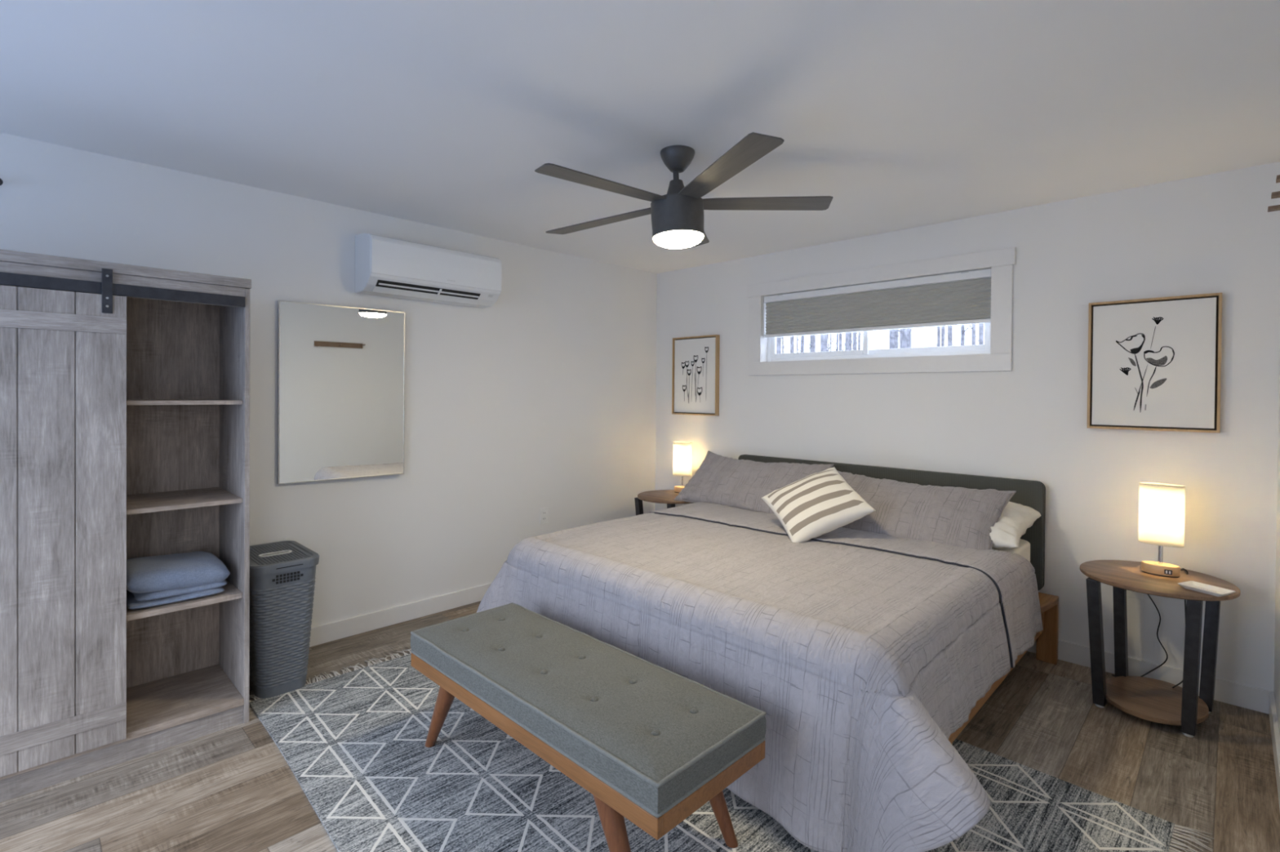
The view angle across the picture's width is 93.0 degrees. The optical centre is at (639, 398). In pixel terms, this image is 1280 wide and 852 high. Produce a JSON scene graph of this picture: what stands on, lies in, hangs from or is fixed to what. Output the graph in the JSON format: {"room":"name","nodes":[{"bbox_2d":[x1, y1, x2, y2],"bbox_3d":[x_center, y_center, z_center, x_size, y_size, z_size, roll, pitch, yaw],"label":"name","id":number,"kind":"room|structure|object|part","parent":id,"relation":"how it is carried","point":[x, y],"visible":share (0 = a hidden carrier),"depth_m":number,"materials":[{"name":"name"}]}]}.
{"room":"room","nodes":[
{"label":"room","id":0,"kind":"room"},
{"bbox_2d":[0,132,657,627],"bbox_3d":[-1.661,0.135,3.554,0.140,2.440,5.280,1,1,44],"label":"wall","id":1,"kind":"structure","parent":0,"point":[544,395],"depth_m":3.76,"materials":[{"name":"paint"}]},
{"bbox_2d":[277,300,404,484],"bbox_3d":[-1.658,-0.032,3.414,0.664,0.968,0.020,0,1,-43],"label":"wall mirror","id":2,"kind":"object","parent":1,"relation":"attached to","point":[341,369],"visible":1,"depth_m":3.38,"materials":[{"name":"silver metal"}]},
{"bbox_2d":[309,582,491,647],"bbox_3d":[-1.615,1.305,3.510,0.014,0.102,5.000,1,1,44],"label":"baseboard","id":3,"kind":"structure","parent":1,"relation":"attached to","point":[321,634],"depth_m":3.64,"materials":[{"name":"paint"}]},
{"bbox_2d":[355,233,502,308],"bbox_3d":[-1.258,-0.768,3.683,0.234,0.335,0.830,1,1,44],"label":"air conditioner","id":4,"kind":"object","parent":1,"relation":"attached to","point":[385,266],"visible":1,"depth_m":3.55,"materials":[{"name":"white plastic"}]},
{"bbox_2d":[375,280,480,299],"bbox_3d":[-1.241,-0.642,3.604,0.041,0.034,0.640,1,1,44],"label":"vent","id":5,"kind":"object","parent":4,"relation":"attached to","point":[407,287],"depth_m":3.58,"materials":[{"name":"black plastic"}]},
{"bbox_3d":[-1.184,-0.792,3.611,0.028,0.210,0.824,1,1,44],"label":"panel","id":6,"kind":"part","parent":4,"relation":"part of","materials":[{"name":"white plastic"}]},
{"bbox_2d":[539,507,547,524],"bbox_3d":[-0.702,0.857,4.438,0.008,0.116,0.072,1,1,44],"label":"power outlet","id":7,"kind":"object","parent":1,"relation":"attached to","point":[544,511],"visible":1,"depth_m":4.43,"materials":[{"name":"white plastic"}]},
{"bbox_2d":[0,0,1279,274],"bbox_3d":[-0.263,-1.092,2.186,4.022,0.060,5.280,1,1,44],"label":"ceiling","id":8,"kind":"structure","parent":0,"point":[906,114],"depth_m":2.15,"materials":[{"name":"paint"}]},
{"bbox_2d":[534,132,833,248],"bbox_3d":[0.125,-0.860,2.592,1.319,0.405,1.295,1,1,44],"label":"ceiling fan","id":9,"kind":"object","parent":8,"relation":"hanging from","point":[677,215],"visible":1,"depth_m":2.52,"materials":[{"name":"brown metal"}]},
{"bbox_3d":[-0.171,-0.822,2.819,0.605,0.006,0.126,-3,6,31],"label":"blade","id":10,"kind":"part","parent":9,"relation":"part of","materials":[{"name":"black wood"}]},
{"bbox_3d":[-0.134,-0.832,2.365,0.605,0.006,0.126,-1,6,-41],"label":"blade","id":11,"kind":"part","parent":9,"relation":"part of","materials":[{"name":"black wood"}]},
{"bbox_2d":[653,230,703,248],"bbox_3d":[0.166,-0.676,2.615,0.219,0.037,0.219,-3,-2,44],"label":"diffuser","id":12,"kind":"object","parent":9,"relation":"attached to","point":[671,239],"depth_m":2.56,"materials":[{"name":"white glass"}]},
{"bbox_3d":[0.249,-0.833,2.995,0.126,0.006,0.605,-10,-3,13],"label":"blade","id":13,"kind":"part","parent":9,"relation":"part of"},
{"bbox_3d":[0.310,-0.850,2.261,0.126,0.006,0.605,7,-4,-23],"label":"blade","id":14,"kind":"part","parent":9,"relation":"part of","materials":[{"name":"black wood"}]},
{"bbox_3d":[0.546,-0.851,2.651,0.605,0.006,0.126,-2,-9,-5],"label":"blade","id":15,"kind":"part","parent":9,"relation":"part of","materials":[{"name":"black wood"}]},
{"bbox_2d":[0,600,1279,851],"bbox_3d":[-0.283,1.403,2.207,4.022,0.050,5.280,1,1,44],"label":"floor","id":16,"kind":"structure","parent":0,"point":[230,789],"depth_m":2.22,"materials":[{"name":"brown wood"}]},
{"bbox_2d":[0,248,251,802],"bbox_3d":[-2.183,0.431,2.313,0.494,1.862,1.104,1,1,44],"label":"wardrobe","id":17,"kind":"object","parent":16,"relation":"on","point":[125,388],"visible":0.98,"depth_m":2.23,"materials":[{"name":"grey wood"}]},
{"bbox_3d":[-2.151,0.445,2.015,0.016,1.644,0.683,1,1,44],"label":"door","id":18,"kind":"part","parent":17,"relation":"part of","materials":[{"name":"grey wood"}]},
{"bbox_3d":[-2.194,1.268,2.326,0.457,0.027,1.058,1,1,44],"label":"panel","id":19,"kind":"part","parent":17,"relation":"part of","materials":[{"name":"grey wood"}]},
{"bbox_3d":[-2.016,-0.401,2.144,0.006,0.042,1.068,1,1,44],"label":"rail","id":20,"kind":"part","parent":17,"relation":"part of","materials":[{"name":"black metal"}]},
{"bbox_3d":[-2.181,-0.481,2.309,0.482,0.037,1.104,1,1,44],"label":"panel","id":21,"kind":"part","parent":17,"relation":"part of","materials":[{"name":"grey wood"}]},
{"bbox_3d":[-2.355,0.438,2.483,0.012,1.802,1.059,1,1,44],"label":"panel","id":22,"kind":"part","parent":17,"relation":"part of","materials":[{"name":"grey wood"}]},
{"bbox_2d":[126,551,230,608],"bbox_3d":[-1.967,0.740,2.557,0.382,0.152,0.338,1,1,44],"label":"folded blanket","id":23,"kind":"object","parent":17,"relation":"on","point":[153,580],"visible":0.98,"depth_m":2.45,"materials":[{"name":"blue fabric"}]},
{"bbox_2d":[126,578,242,621],"bbox_3d":[-1.966,0.829,2.573,0.428,0.022,0.384,1,1,44],"label":"shelf","id":24,"kind":"object","parent":17,"relation":"attached to","point":[233,591],"depth_m":2.45,"materials":[{"name":"grey wood"}]},
{"bbox_2d":[126,487,242,515],"bbox_3d":[-1.962,0.427,2.569,0.428,0.018,0.384,1,1,44],"label":"shelf","id":25,"kind":"object","parent":17,"relation":"attached to","point":[164,499],"depth_m":2.55,"materials":[{"name":"grey wood"}]},
{"bbox_2d":[126,399,242,405],"bbox_3d":[-1.959,0.014,2.566,0.428,0.017,0.384,1,1,44],"label":"shelf","id":26,"kind":"object","parent":17,"relation":"attached to","point":[129,402],"depth_m":2.47,"materials":[{"name":"grey wood"}]},
{"bbox_3d":[-1.815,0.451,2.708,0.470,1.822,0.019,1,1,44],"label":"panel","id":27,"kind":"part","parent":17,"relation":"part of","materials":[{"name":"grey wood"}]},
{"bbox_2d":[248,540,319,697],"bbox_3d":[-1.771,1.047,2.934,0.459,0.607,0.296,1,1,44],"label":"laundry basket","id":28,"kind":"object","parent":16,"relation":"on","point":[282,574],"visible":0.72,"depth_m":2.78,"materials":[{"name":"grey plastic"}]},
{"bbox_3d":[-1.769,0.764,2.932,0.458,0.042,0.296,1,1,44],"label":"lid","id":29,"kind":"part","parent":28,"relation":"part of","materials":[{"name":"grey plastic"}]},
{"bbox_2d":[634,489,691,515],"bbox_3d":[0.250,1.060,4.771,0.544,0.600,0.544,1,1,44],"label":"side table","id":30,"kind":"object","parent":16,"relation":"on","point":[660,496],"visible":0.22,"depth_m":4.73,"materials":[{"name":"brown wood"}]},
{"bbox_3d":[0.009,1.062,4.768,0.064,0.569,0.093,1,1,44],"label":"leg","id":31,"kind":"part","parent":30,"relation":"part of","materials":[{"name":"black metal"}]},
{"bbox_3d":[0.238,1.065,4.545,0.064,0.569,0.093,1,1,44],"label":"leg","id":32,"kind":"part","parent":30,"relation":"part of","materials":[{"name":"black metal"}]},
{"bbox_2d":[672,441,692,493],"bbox_3d":[0.343,0.556,4.910,0.159,0.405,0.099,1,1,24],"label":"table lamp","id":33,"kind":"object","parent":30,"relation":"on","point":[682,451],"visible":0.91,"depth_m":4.87,"materials":[{"name":"white fabric"}]},
{"bbox_3d":[0.342,0.637,4.911,0.017,0.156,0.017,1,1,24],"label":"stem","id":34,"kind":"part","parent":33,"relation":"part of","materials":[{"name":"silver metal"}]},
{"bbox_3d":[0.343,0.488,4.910,0.157,0.269,0.097,1,1,24],"label":"lamp shade","id":35,"kind":"part","parent":33,"relation":"part of","materials":[{"name":"fabric"}]},
{"bbox_2d":[248,648,1213,851],"bbox_3d":[0.003,1.371,2.348,2.070,0.014,3.138,0,1,-44],"label":"rug","id":36,"kind":"object","parent":16,"relation":"on","point":[353,742],"visible":0.36,"depth_m":2.09,"materials":[{"name":"grey fabric"}]},
{"bbox_2d":[410,602,766,851],"bbox_3d":[-0.270,1.145,2.131,1.349,0.449,0.485,1,1,44],"label":"bench","id":37,"kind":"object","parent":36,"relation":"on","point":[652,744],"visible":1,"depth_m":1.85,"materials":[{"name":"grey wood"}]},
{"bbox_3d":[-0.754,1.205,2.332,0.222,0.318,0.075,1,1,44],"label":"leg","id":38,"kind":"part","parent":37,"relation":"part of","materials":[{"name":"brown wood"}]},
{"bbox_3d":[-0.060,1.216,1.653,0.222,0.318,0.075,1,1,44],"label":"leg","id":39,"kind":"part","parent":37,"relation":"part of","materials":[{"name":"brown wood"}]},
{"bbox_3d":[0.213,1.216,1.931,0.222,0.318,0.075,1,1,44],"label":"leg","id":40,"kind":"part","parent":37,"relation":"part of","materials":[{"name":"brown wood"}]},
{"bbox_2d":[737,454,1058,743],"bbox_3d":[0.756,0.905,3.205,2.094,0.944,2.040,1,1,44],"label":"bed","id":41,"kind":"object","parent":16,"relation":"on","point":[1032,494],"visible":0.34,"depth_m":3.25,"materials":[{"name":"grey fabric"}]},
{"bbox_3d":[1.452,0.725,3.914,1.956,0.584,0.052,1,1,44],"label":"headboard","id":42,"kind":"part","parent":41,"relation":"part of","materials":[{"name":"black fabric"}]},
{"bbox_3d":[1.423,1.161,2.506,0.047,0.125,1.974,1,1,44],"label":"rail","id":43,"kind":"part","parent":41,"relation":"part of","materials":[{"name":"brown wood"}]},
{"bbox_2d":[991,538,1030,561],"bbox_3d":[0.730,0.907,3.178,1.880,0.330,1.985,1,1,44],"label":"mattress","id":44,"kind":"object","parent":41,"relation":"on","point":[1024,549],"visible":0.16,"depth_m":3.08,"materials":[{"name":"white fabric"}]},
{"bbox_2d":[673,450,834,513],"bbox_3d":[0.734,0.570,4.071,1.010,0.346,0.393,1,1,44],"label":"pillow sham","id":45,"kind":"object","parent":44,"relation":"on","point":[742,484],"visible":0.77,"depth_m":4.01,"materials":[{"name":"grey fabric"}]},
{"bbox_2d":[476,502,1043,851],"bbox_3d":[0.605,1.033,2.998,2.444,0.664,1.943,1,1,44],"label":"quilt","id":46,"kind":"object","parent":44,"relation":"on","point":[863,653],"visible":0.86,"depth_m":2.18,"materials":[{"name":"grey fabric"}]},
{"bbox_2d":[761,466,875,542],"bbox_3d":[0.937,0.563,3.247,0.412,0.350,0.494,0,1,-11],"label":"throw cushion","id":47,"kind":"object","parent":46,"relation":"on","point":[816,504],"visible":1,"depth_m":3.14,"materials":[{"name":"fabric"}]},
{"bbox_2d":[837,471,1016,550],"bbox_3d":[1.417,0.614,3.346,1.052,0.333,0.410,1,1,44],"label":"pillow sham","id":48,"kind":"object","parent":44,"relation":"on","point":[960,517],"visible":0.66,"depth_m":3.15,"materials":[{"name":"grey fabric"}]},
{"bbox_2d":[989,501,1040,548],"bbox_3d":[1.626,0.637,3.389,0.972,0.285,0.533,1,1,44],"label":"bed pillow","id":49,"kind":"object","parent":44,"relation":"on","point":[1014,521],"visible":0.24,"depth_m":3.02,"materials":[{"name":"white fabric"}]},
{"bbox_3d":[2.151,1.212,3.204,0.092,0.352,0.040,1,1,44],"label":"leg","id":50,"kind":"part","parent":41,"relation":"part of","materials":[{"name":"brown wood"}]},
{"bbox_2d":[1080,560,1240,737],"bbox_3d":[2.297,1.094,2.712,0.544,0.600,0.544,0,1,-40],"label":"side table","id":51,"kind":"object","parent":16,"relation":"on","point":[1155,700],"visible":0.96,"depth_m":2.69,"materials":[{"name":"brown wood"}]},
{"bbox_3d":[2.058,1.095,2.735,0.093,0.569,0.064,0,1,-40],"label":"leg","id":52,"kind":"part","parent":51,"relation":"part of","materials":[{"name":"black metal"}]},
{"bbox_3d":[2.333,1.095,2.948,0.059,0.569,0.064,0,1,-40],"label":"leg","id":53,"kind":"part","parent":51,"relation":"part of","materials":[{"name":"black metal"}]},
{"bbox_2d":[1111,482,1188,688],"bbox_3d":[2.391,0.891,2.857,0.286,1.007,0.308,1,1,44],"label":"table lamp","id":54,"kind":"object","parent":51,"relation":"on","point":[1161,505],"visible":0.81,"depth_m":2.71,"materials":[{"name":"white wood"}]},
{"bbox_3d":[2.449,1.164,2.977,0.208,0.459,0.053,1,1,32],"label":"cord","id":55,"kind":"part","parent":54,"relation":"part of","materials":[{"name":"black plastic"}]},
{"bbox_3d":[2.355,0.671,2.745,0.017,0.156,0.017,1,1,44],"label":"stem","id":56,"kind":"part","parent":54,"relation":"part of","materials":[{"name":"silver metal"}]},
{"bbox_3d":[2.356,0.656,2.745,0.159,0.003,0.099,1,1,44],"label":"shade trim","id":57,"kind":"part","parent":54,"relation":"part of","materials":[{"name":"beige fabric"}]},
{"bbox_3d":[2.357,0.523,2.744,0.157,0.269,0.097,1,1,44],"label":"lamp shade","id":58,"kind":"part","parent":54,"relation":"part of","materials":[{"name":"fabric"}]},
{"bbox_3d":[2.358,0.389,2.743,0.159,0.003,0.099,1,1,44],"label":"shade trim","id":59,"kind":"part","parent":54,"relation":"part of","materials":[{"name":"beige fabric"}]},
{"bbox_3d":[2.350,0.772,2.700,0.026,0.020,0.012,1,1,44],"label":"usb panel","id":60,"kind":"part","parent":54,"relation":"part of","materials":[{"name":"black plastic"}]},
{"bbox_3d":[2.514,1.075,2.816,0.127,0.521,0.021,0,1,-29],"label":"cord","id":61,"kind":"part","parent":54,"relation":"part of","materials":[{"name":"black plastic"}]},
{"bbox_3d":[2.479,0.851,2.800,0.084,0.189,0.238,1,1,19],"label":"cord","id":62,"kind":"part","parent":54,"relation":"part of","materials":[{"name":"black plastic"}]},
{"bbox_2d":[1106,675,1208,725],"bbox_3d":[2.299,1.345,2.717,0.470,0.018,0.360,0,1,-40],"label":"shelf","id":63,"kind":"object","parent":51,"relation":"attached to","point":[1155,700],"depth_m":2.69,"materials":[{"name":"brown wood"}]},
{"bbox_3d":[2.262,1.099,2.488,0.093,0.569,0.064,0,1,-40],"label":"leg","id":64,"kind":"part","parent":51,"relation":"part of","materials":[{"name":"black metal"}]},
{"bbox_2d":[1177,581,1235,596],"bbox_3d":[2.332,0.786,2.500,0.104,0.018,0.152,0,1,-22],"label":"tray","id":65,"kind":"object","parent":51,"relation":"on","point":[1192,585],"visible":1,"depth_m":2.50,"materials":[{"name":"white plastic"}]},
{"bbox_3d":[2.537,1.099,2.701,0.059,0.569,0.064,0,1,-40],"label":"leg","id":66,"kind":"part","parent":51,"relation":"part of","materials":[{"name":"black metal"}]},
{"bbox_2d":[654,161,1279,691],"bbox_3d":[1.524,0.156,4.033,3.742,2.440,0.140,1,1,44],"label":"wall","id":67,"kind":"structure","parent":0,"point":[1216,233],"depth_m":3.19,"materials":[{"name":"paint"}]},
{"bbox_2d":[671,334,719,416],"bbox_3d":[0.450,-0.186,4.956,0.464,0.640,0.040,1,1,44],"label":"framed picture","id":68,"kind":"object","parent":67,"relation":"attached to","point":[695,359],"visible":1,"depth_m":4.93,"materials":[{"name":"white paper"}]},
{"bbox_2d":[748,296,762,362],"bbox_3d":[0.866,-0.520,4.566,0.108,0.492,0.018,1,1,44],"label":"trim","id":69,"kind":"structure","parent":67,"relation":"attached to","point":[754,303],"depth_m":4.55,"materials":[{"name":"paint"}]},
{"bbox_2d":[764,268,991,337],"bbox_3d":[1.482,-0.601,4.022,1.517,0.309,0.048,1,1,44],"label":"window blind","id":70,"kind":"object","parent":67,"relation":"attached to","point":[962,298],"visible":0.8,"depth_m":3.92,"materials":[{"name":"grey fabric"}]},
{"bbox_3d":[1.483,-0.457,4.024,1.517,0.022,0.038,1,1,44],"label":"rail","id":71,"kind":"part","parent":70,"relation":"part of","materials":[{"name":"white plastic"}]},
{"bbox_2d":[767,323,991,361],"bbox_3d":[1.532,-0.511,4.074,1.533,0.494,0.060,1,1,44],"label":"window","id":72,"kind":"structure","parent":67,"relation":"in","point":[866,353],"depth_m":4.03,"materials":[{"name":"white plastic"}]},
{"bbox_3d":[1.264,-0.515,4.320,0.746,0.434,0.024,1,1,44],"label":"sash","id":73,"kind":"part","parent":72,"relation":"part of","materials":[{"name":"clear glass"}]},
{"bbox_3d":[1.793,-0.507,3.836,0.767,0.434,0.024,1,1,44],"label":"sash","id":74,"kind":"part","parent":72,"relation":"part of","materials":[{"name":"white plastic"}]},
{"bbox_2d":[747,353,1012,375],"bbox_3d":[1.449,-0.214,3.996,1.746,0.100,0.018,1,1,44],"label":"trim","id":75,"kind":"structure","parent":67,"relation":"attached to","point":[990,362],"depth_m":3.86,"materials":[{"name":"paint"}]},
{"bbox_2d":[746,247,1016,297],"bbox_3d":[1.452,-0.803,3.988,1.770,0.094,0.024,1,1,44],"label":"trim","id":76,"kind":"structure","parent":67,"relation":"attached to","point":[1006,256],"depth_m":3.84,"materials":[{"name":"paint"}]},
{"bbox_2d":[990,264,1013,353],"bbox_3d":[2.038,-0.501,3.420,0.105,0.492,0.018,1,1,44],"label":"trim","id":77,"kind":"structure","parent":67,"relation":"attached to","point":[1002,277],"depth_m":3.41,"materials":[{"name":"paint"}]},
{"bbox_2d":[1126,590,1144,599],"bbox_3d":[2.460,0.934,3.014,0.072,0.116,0.008,1,1,44],"label":"power outlet","id":78,"kind":"object","parent":67,"relation":"attached to","point":[1129,593],"visible":0.27,"depth_m":3.01,"materials":[{"name":"white plastic"}]},
{"bbox_2d":[1130,591,1139,595],"bbox_3d":[2.459,0.955,3.013,0.034,0.030,0.003,1,1,44],"label":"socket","id":79,"kind":"object","parent":78,"relation":"attached to","point":[1132,593],"depth_m":3.01,"materials":[{"name":"white plastic"}]},
{"bbox_2d":[1026,640,1269,714],"bbox_3d":[1.461,1.325,3.988,3.714,0.102,0.014,1,1,44],"label":"baseboard","id":80,"kind":"structure","parent":67,"relation":"attached to","point":[1246,696],"depth_m":2.92,"materials":[{"name":"paint"}]},
{"bbox_2d":[1086,292,1222,433],"bbox_3d":[2.491,-0.166,2.959,0.495,0.642,0.040,1,1,44],"label":"framed picture","id":81,"kind":"object","parent":67,"relation":"attached to","point":[1154,364],"visible":1,"depth_m":2.94,"materials":[{"name":"white paper"}]},
{"bbox_2d":[1273,348,1279,734],"bbox_3d":[1.114,0.180,0.839,0.140,2.440,5.280,1,1,44],"label":"wall","id":82,"kind":"structure","parent":0,"point":[1277,641],"depth_m":2.56,"materials":[{"name":"paint"}]},
{"bbox_2d":[1267,174,1279,212],"bbox_3d":[1.607,-0.511,1.489,0.080,0.060,0.514,1,1,44],"label":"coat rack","id":83,"kind":"object","parent":82,"relation":"attached to","point":[1275,194],"visible":1,"depth_m":1.53,"materials":[{"name":"brown wood"}]},
{"bbox_2d":[1269,690,1279,808],"bbox_3d":[1.050,1.348,0.903,0.014,0.102,5.000,1,1,44],"label":"baseboard","id":84,"kind":"structure","parent":82,"relation":"attached to","point":[1275,735],"depth_m":2.36,"materials":[{"name":"paint"}]},
{"label":"outside","id":85,"kind":"structure","parent":0,"visible":0},
{"bbox_3d":[15.728,1.963,18.398,56.000,0.200,39.460,1,1,44],"label":"snow","id":86,"kind":"object","parent":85,"visible":0},
{"bbox_2d":[776,337,781,353],"bbox_3d":[2.549,-4.404,11.069,0.817,12.498,0.496,1,1,10],"label":"bare tree","id":87,"kind":"object","parent":86,"relation":"on","point":[778,339],"visible":0.02,"depth_m":11.09,"materials":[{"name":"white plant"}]},
{"bbox_2d":[781,337,786,353],"bbox_3d":[2.855,-2.893,12.401,0.629,9.456,0.598,1,1,29],"label":"bare tree","id":88,"kind":"object","parent":86,"relation":"on","point":[782,338],"visible":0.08,"depth_m":12.46,"materials":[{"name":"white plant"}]},
{"bbox_2d":[783,336,792,353],"bbox_3d":[5.006,-4.089,20.392,0.629,11.746,0.688,1,1,44],"label":"bare tree","id":89,"kind":"object","parent":86,"relation":"on","point":[791,337],"visible":0.02,"depth_m":20.36,"materials":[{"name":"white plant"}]},
{"bbox_2d":[791,336,800,352],"bbox_3d":[4.817,-4.928,19.079,0.829,13.442,0.615,1,1,44],"label":"bare tree","id":90,"kind":"object","parent":86,"relation":"on","point":[793,346],"visible":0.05,"depth_m":19.04,"materials":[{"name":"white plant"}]},
{"bbox_2d":[794,336,799,352],"bbox_3d":[5.741,-4.057,21.907,0.672,11.666,0.620,1,1,11],"label":"bare tree","id":91,"kind":"object","parent":86,"relation":"on","point":[797,338],"visible":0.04,"depth_m":21.91,"materials":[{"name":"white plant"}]},
{"bbox_2d":[798,335,808,352],"bbox_3d":[3.655,-4.931,13.670,0.634,13.522,0.686,0,0,2],"label":"bare tree","id":92,"kind":"object","parent":86,"relation":"on","point":[802,343],"visible":0.08,"depth_m":13.76,"materials":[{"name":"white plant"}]},
{"bbox_2d":[804,334,813,351],"bbox_3d":[4.297,-4.314,15.133,0.735,12.274,0.529,1,1,27],"label":"bare tree","id":93,"kind":"object","parent":86,"relation":"on","point":[811,348],"visible":0.06,"depth_m":15.11,"materials":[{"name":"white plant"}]},
{"bbox_2d":[804,334,815,351],"bbox_3d":[4.822,-3.753,16.884,0.702,11.131,0.682,1,1,44],"label":"bare tree","id":94,"kind":"object","parent":86,"relation":"on","point":[814,335],"visible":0.04,"depth_m":16.88,"materials":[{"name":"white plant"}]},
{"bbox_2d":[820,333,835,351],"bbox_3d":[2.666,-3.531,8.648,0.450,10.796,0.742,0,1,-38],"label":"bare tree","id":95,"kind":"object","parent":86,"relation":"on","point":[824,338],"visible":0.03,"depth_m":8.70,"materials":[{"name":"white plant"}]},
{"bbox_2d":[819,333,836,350],"bbox_3d":[6.077,-2.811,19.535,0.543,9.219,0.700,0,1,-16],"label":"bare tree","id":96,"kind":"object","parent":86,"relation":"on","point":[828,334],"visible":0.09,"depth_m":19.60,"materials":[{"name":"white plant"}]},
{"bbox_2d":[838,333,844,351],"bbox_3d":[4.201,-3.765,13.056,0.762,11.211,0.706,1,1,44],"label":"bare tree","id":97,"kind":"object","parent":86,"relation":"on","point":[840,334],"visible":0.02,"depth_m":13.02,"materials":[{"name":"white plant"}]},
{"bbox_2d":[835,333,848,351],"bbox_3d":[3.268,-3.305,9.938,0.492,10.328,0.567,1,1,44],"label":"bare tree","id":98,"kind":"object","parent":86,"relation":"on","point":[837,340],"visible":0.07,"depth_m":10.00,"materials":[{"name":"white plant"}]},
{"bbox_2d":[844,332,848,350],"bbox_3d":[4.003,-3.794,11.708,0.606,11.288,0.575,1,1,27],"label":"bare tree","id":99,"kind":"object","parent":86,"relation":"on","point":[846,344],"visible":0.02,"depth_m":11.64,"materials":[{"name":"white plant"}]},
{"bbox_2d":[852,332,857,350],"bbox_3d":[6.664,-3.500,18.970,0.675,10.618,0.513,1,1,44],"label":"bare tree","id":100,"kind":"object","parent":86,"relation":"on","point":[853,332],"visible":0.03,"depth_m":18.91,"materials":[{"name":"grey plant"}]},
{"bbox_2d":[848,332,862,350],"bbox_3d":[5.136,-4.691,14.650,0.700,13.049,0.600,1,1,28],"label":"bare tree","id":101,"kind":"object","parent":86,"relation":"on","point":[851,348],"visible":0.04,"depth_m":14.62,"materials":[{"name":"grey plant"}]},
{"bbox_2d":[852,331,862,350],"bbox_3d":[6.169,-2.990,17.355,0.587,9.618,0.654,1,1,10],"label":"bare tree","id":102,"kind":"object","parent":86,"relation":"on","point":[855,333],"visible":0.07,"depth_m":17.27,"materials":[{"name":"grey plant"}]},
{"bbox_2d":[857,330,875,350],"bbox_3d":[5.871,-4.365,15.960,0.444,12.385,0.683,0,1,-13],"label":"bare tree","id":103,"kind":"object","parent":86,"relation":"on","point":[859,333],"visible":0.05,"depth_m":16.03,"materials":[{"name":"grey plant"}]},
{"bbox_2d":[894,329,898,348],"bbox_3d":[5.299,-2.934,12.424,0.611,9.577,0.636,0,1,-17],"label":"bare tree","id":104,"kind":"object","parent":86,"relation":"on","point":[896,335],"visible":0.02,"depth_m":12.42,"materials":[{"name":"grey plant"}]},
{"bbox_2d":[888,328,912,348],"bbox_3d":[3.950,-4.463,9.318,0.599,12.666,0.699,1,1,23],"label":"bare tree","id":105,"kind":"object","parent":86,"relation":"on","point":[891,337],"visible":0.02,"depth_m":9.33,"materials":[{"name":"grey plant"}]},
{"bbox_2d":[899,328,915,348],"bbox_3d":[7.157,-3.444,16.531,0.581,10.555,0.499,1,1,44],"label":"bare tree","id":106,"kind":"object","parent":86,"relation":"on","point":[900,330],"visible":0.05,"depth_m":16.57,"materials":[{"name":"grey plant"}]},
{"bbox_2d":[906,328,911,347],"bbox_3d":[4.713,-3.150,10.743,0.472,10.028,0.834,1,1,36],"label":"bare tree","id":107,"kind":"object","parent":86,"relation":"on","point":[908,340],"visible":0.02,"depth_m":10.73,"materials":[{"name":"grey plant"}]},
{"bbox_2d":[897,328,923,348],"bbox_3d":[3.552,-5.105,7.944,0.615,13.966,0.607,1,1,29],"label":"bare tree","id":108,"kind":"object","parent":86,"relation":"on","point":[904,332],"visible":0.09,"depth_m":8.06,"materials":[{"name":"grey plant"}]},
{"bbox_2d":[936,326,939,346],"bbox_3d":[8.494,-4.051,17.283,0.790,11.776,0.510,0,1,-24],"label":"bare tree","id":109,"kind":"object","parent":86,"relation":"on","point":[937,327],"visible":0.04,"depth_m":17.26,"materials":[{"name":"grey plant"}]},
{"bbox_2d":[936,326,941,346],"bbox_3d":[9.205,-3.686,18.479,0.547,11.036,0.804,1,1,44],"label":"bare tree","id":110,"kind":"object","parent":86,"relation":"on","point":[940,326],"visible":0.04,"depth_m":18.55,"materials":[{"name":"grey plant"}]},
{"bbox_2d":[941,326,945,346],"bbox_3d":[7.106,-4.180,14.300,0.500,12.063,0.634,0,0,5],"label":"bare tree","id":111,"kind":"object","parent":86,"relation":"on","point":[943,328],"visible":0.02,"depth_m":14.33,"materials":[{"name":"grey plant"}]},
{"bbox_2d":[946,325,952,346],"bbox_3d":[6.634,-4.348,13.039,0.795,12.414,0.600,0,1,-12],"label":"bare tree","id":112,"kind":"object","parent":86,"relation":"on","point":[949,327],"visible":0.02,"depth_m":12.99,"materials":[{"name":"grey plant"}]},
{"bbox_2d":[946,324,971,346],"bbox_3d":[6.112,-3.142,11.395,0.563,10.022,0.616,1,1,44],"label":"bare tree","id":113,"kind":"object","parent":86,"relation":"on","point":[962,326],"visible":0.12,"depth_m":11.48,"materials":[{"name":"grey plant"}]},
{"bbox_2d":[968,324,976,345],"bbox_3d":[5.579,-4.679,10.078,0.696,13.111,0.657,1,1,44],"label":"bare tree","id":114,"kind":"object","parent":86,"relation":"on","point":[973,327],"visible":0.02,"depth_m":10.11,"materials":[{"name":"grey plant"}]},
{"bbox_2d":[979,323,983,344],"bbox_3d":[4.878,-3.873,8.523,0.701,11.514,0.550,1,0,7],"label":"bare tree","id":115,"kind":"object","parent":86,"relation":"on","point":[981,325],"visible":0.02,"depth_m":8.62,"materials":[{"name":"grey plant"}]}
]}

